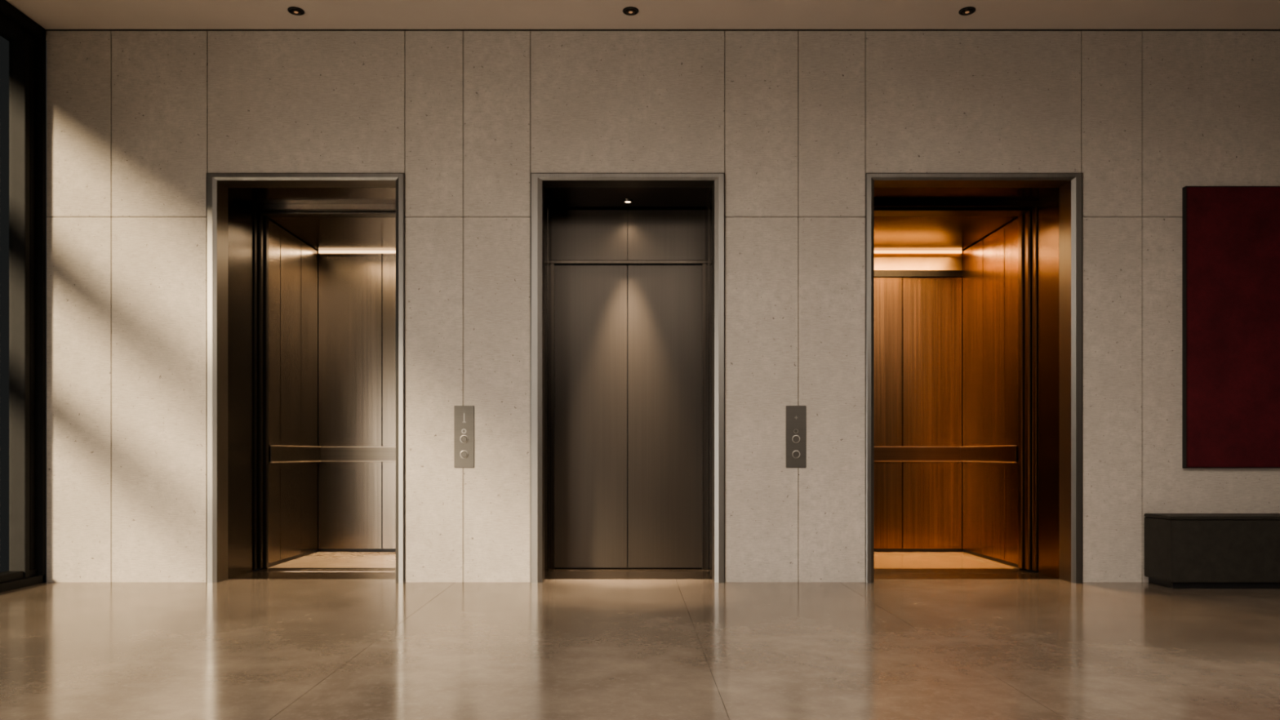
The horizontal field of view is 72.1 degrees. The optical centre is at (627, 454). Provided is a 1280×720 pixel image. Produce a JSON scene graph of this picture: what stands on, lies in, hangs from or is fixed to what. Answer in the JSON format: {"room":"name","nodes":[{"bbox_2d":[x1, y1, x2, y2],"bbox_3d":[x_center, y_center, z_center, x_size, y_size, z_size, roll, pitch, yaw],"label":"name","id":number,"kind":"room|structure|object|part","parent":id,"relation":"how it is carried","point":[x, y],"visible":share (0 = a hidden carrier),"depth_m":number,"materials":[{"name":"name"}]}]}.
{"room":"lobby","nodes":[
{"label":"lobby","id":0,"kind":"room"},
{"bbox_2d":[0,578,1279,719],"bbox_3d":[0.000,0.949,0.180,16.000,0.120,12.160,0,0,0],"label":"floor","id":1,"kind":"structure","parent":0,"point":[229,649],"depth_m":3.94,"materials":[{"name":"concrete"}]},
{"bbox_2d":[205,173,405,582],"bbox_3d":[-2.231,-0.506,7.070,2.139,2.889,1.980,0,0,0],"label":"elevator","id":2,"kind":"object","parent":1,"relation":"on","point":[305,272],"visible":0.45,"depth_m":7.02,"materials":[{"name":"metal"}]},
{"bbox_3d":[-2.870,-0.506,6.465,0.040,2.789,0.410,0,0,0],"label":"panel","id":3,"kind":"part","parent":2,"relation":"part of","materials":[{"name":"metal"}]},
{"bbox_3d":[-3.069,-0.497,6.705,0.462,2.748,0.046,0,0,0],"label":"door panel","id":4,"kind":"part","parent":2,"relation":"part of","materials":[{"name":"metal"}]},
{"bbox_3d":[-3.058,-0.497,6.765,0.484,2.748,0.046,0,0,0],"label":"door panel","id":5,"kind":"part","parent":2,"relation":"part of","materials":[{"name":"metal"}]},
{"bbox_3d":[-3.050,-0.497,6.825,0.500,2.748,0.046,0,0,0],"label":"door panel","id":6,"kind":"part","parent":2,"relation":"part of","materials":[{"name":"metal"}]},
{"bbox_3d":[-2.231,-1.925,6.475,1.319,0.050,0.430,0,0,0],"label":"head panel","id":7,"kind":"part","parent":2,"relation":"part of","materials":[{"name":"metal"}]},
{"bbox_3d":[-2.231,0.913,6.570,1.339,0.051,0.620,0,0,0],"label":"sill","id":8,"kind":"part","parent":2,"relation":"part of","materials":[{"name":"metal"}]},
{"bbox_3d":[-2.231,-0.003,7.424,1.139,0.140,1.108,0,0,0],"label":"handrail","id":9,"kind":"part","parent":2,"relation":"part of","materials":[{"name":"metal"}]},
{"bbox_2d":[529,173,724,582],"bbox_3d":[-0.003,-0.506,6.475,1.350,2.889,0.790,0,0,0],"label":"elevator","id":10,"kind":"object","parent":1,"relation":"on","point":[627,270],"visible":0.99,"depth_m":6.79,"materials":[{"name":"metal"}]},
{"bbox_3d":[-0.612,-0.506,6.540,0.044,2.789,0.560,0,0,0],"label":"panel","id":11,"kind":"part","parent":10,"relation":"part of","materials":[{"name":"metal"}]},
{"bbox_3d":[-0.297,-0.294,6.812,0.579,2.342,0.036,0,0,0],"label":"door panel","id":12,"kind":"part","parent":10,"relation":"part of","materials":[{"name":"metal"}]},
{"bbox_3d":[0.003,-0.531,6.856,1.274,2.839,0.028,0,0,0],"label":"plate","id":13,"kind":"part","parent":10,"relation":"part of","materials":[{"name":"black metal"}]},
{"bbox_2d":[622,200,632,203],"bbox_3d":[-0.001,-1.895,6.590,0.072,0.010,0.072,0,0,0],"label":"recessed light","id":14,"kind":"object","parent":10,"relation":"attached to","point":[624,201],"depth_m":6.58,"materials":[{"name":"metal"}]},
{"bbox_3d":[0.003,-1.925,6.550,1.274,0.050,0.580,0,0,0],"label":"head panel","id":15,"kind":"part","parent":10,"relation":"part of","materials":[{"name":"metal"}]},
{"bbox_3d":[0.003,-1.694,6.795,1.194,0.389,0.030,0,0,0],"label":"transom panel","id":16,"kind":"part","parent":10,"relation":"part of","materials":[{"name":"metal"}]},
{"bbox_3d":[0.003,0.912,6.550,1.274,0.054,0.580,0,0,0],"label":"sill","id":17,"kind":"part","parent":10,"relation":"part of","materials":[{"name":"metal"}]},
{"bbox_3d":[0.296,-0.294,6.812,0.593,2.342,0.036,0,0,0],"label":"door panel","id":18,"kind":"part","parent":10,"relation":"part of","materials":[{"name":"metal"}]},
{"bbox_3d":[0.618,-0.506,6.540,0.044,2.789,0.560,0,0,0],"label":"panel","id":19,"kind":"part","parent":10,"relation":"part of","materials":[{"name":"metal"}]},
{"bbox_2d":[864,173,1082,582],"bbox_3d":[2.389,-0.506,7.070,2.267,2.889,1.980,0,0,0],"label":"elevator","id":20,"kind":"object","parent":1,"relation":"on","point":[974,281],"visible":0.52,"depth_m":7.15,"materials":[{"name":"wood"}]},
{"bbox_3d":[2.389,-0.003,7.404,1.267,0.140,1.148,0,0,0],"label":"handrail","id":21,"kind":"part","parent":20,"relation":"part of","materials":[{"name":"brown wood"}]},
{"bbox_3d":[2.389,0.913,6.550,1.467,0.051,0.580,0,0,0],"label":"sill","id":22,"kind":"part","parent":20,"relation":"part of","materials":[{"name":"metal"}]},
{"bbox_3d":[2.389,-1.925,6.430,1.447,0.050,0.340,0,0,0],"label":"head panel","id":23,"kind":"part","parent":20,"relation":"part of","materials":[{"name":"brown metal"}]},
{"bbox_3d":[3.272,-0.497,6.777,0.500,2.748,0.063,0,0,0],"label":"door panel","id":24,"kind":"part","parent":20,"relation":"part of","materials":[{"name":"brown metal"}]},
{"bbox_3d":[3.280,-0.497,6.700,0.484,2.748,0.063,0,0,0],"label":"door panel","id":25,"kind":"part","parent":20,"relation":"part of","materials":[{"name":"brown metal"}]},
{"bbox_3d":[3.291,-0.497,6.623,0.462,2.748,0.063,0,0,0],"label":"door panel","id":26,"kind":"part","parent":20,"relation":"part of","materials":[{"name":"brown metal"}]},
{"bbox_3d":[3.092,-0.506,6.420,0.040,2.789,0.320,0,0,0],"label":"panel","id":27,"kind":"part","parent":20,"relation":"part of","materials":[{"name":"brown metal"}]},
{"bbox_2d":[1144,513,1279,588],"bbox_3d":[4.528,0.649,5.936,1.904,0.480,0.307,0,0,0],"label":"bench","id":28,"kind":"object","parent":1,"relation":"on","point":[1182,550],"visible":1,"depth_m":5.79,"materials":[{"name":"black metal"}]},
{"bbox_3d":[4.528,0.420,5.936,1.904,0.022,0.307,0,0,0],"label":"seat","id":29,"kind":"part","parent":28,"relation":"part of","materials":[{"name":"leather"}]},
{"bbox_2d":[5,0,1279,40],"bbox_3d":[1.030,-3.010,0.180,10.740,0.120,12.160,0,0,0],"label":"ceiling","id":30,"kind":"structure","parent":0,"point":[48,14],"depth_m":5.88,"materials":[{"name":"paint"}]},
{"bbox_2d":[287,6,304,15],"bbox_3d":[-2.207,-2.943,5.840,0.106,0.014,0.106,0,0,0],"label":"recessed light","id":31,"kind":"object","parent":30,"relation":"in","point":[295,11],"visible":1,"depth_m":5.83,"materials":[{"name":"black metal"}]},
{"bbox_2d":[622,6,638,15],"bbox_3d":[0.018,-2.943,5.840,0.106,0.014,0.106,0,0,0],"label":"recessed light","id":32,"kind":"object","parent":30,"relation":"in","point":[629,11],"visible":1,"depth_m":5.83,"materials":[{"name":"black metal"}]},
{"bbox_2d":[958,6,975,15],"bbox_3d":[2.255,-2.943,5.840,0.106,0.014,0.106,0,0,0],"label":"recessed light","id":33,"kind":"object","parent":30,"relation":"in","point":[967,11],"visible":1,"depth_m":5.83,"materials":[{"name":"black metal"}]},
{"bbox_2d":[46,31,1279,582],"bbox_3d":[1.180,-1.031,6.180,10.440,3.839,0.160,0,0,0],"label":"wall","id":34,"kind":"structure","parent":0,"point":[794,122],"depth_m":6.10,"materials":[{"name":"concrete"}]},
{"bbox_2d":[453,405,474,467],"bbox_3d":[-1.136,-0.122,6.095,0.140,0.432,0.016,0,0,0],"label":"panel","id":35,"kind":"object","parent":34,"relation":"attached to","point":[464,415],"visible":1,"depth_m":6.09,"materials":[{"name":"metal"}]},
{"bbox_2d":[45,29,1279,31],"bbox_3d":[1.180,-2.945,6.098,10.440,0.008,0.004,0,0,0],"label":"trim","id":36,"kind":"structure","parent":34,"relation":"attached to","point":[46,29],"depth_m":6.10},
{"bbox_2d":[786,405,806,467],"bbox_3d":[1.167,-0.122,6.095,0.140,0.432,0.016,0,0,0],"label":"panel","id":37,"kind":"object","parent":34,"relation":"attached to","point":[796,415],"visible":1,"depth_m":6.09,"materials":[{"name":"metal"}]},
{"bbox_2d":[1182,186,1279,467],"bbox_3d":[4.581,-0.878,6.077,1.462,1.945,0.045,0,0,0],"label":"painting","id":38,"kind":"object","parent":34,"relation":"attached to","point":[1231,234],"visible":1,"depth_m":6.06,"materials":[{"name":"red fabric"}]},
{"bbox_3d":[-4.140,-1.031,-4.730,0.200,3.839,2.340,0,0,0],"label":"wall","id":39,"kind":"structure","parent":0,"visible":0},
{"bbox_2d":[0,0,45,592],"bbox_3d":[-4.140,-1.031,1.270,0.200,3.839,9.660,0,0,0],"label":"window","id":40,"kind":"structure","parent":39,"relation":"in","point":[26,37],"depth_m":5.95,"materials":[{"name":"metal"}]}
]}

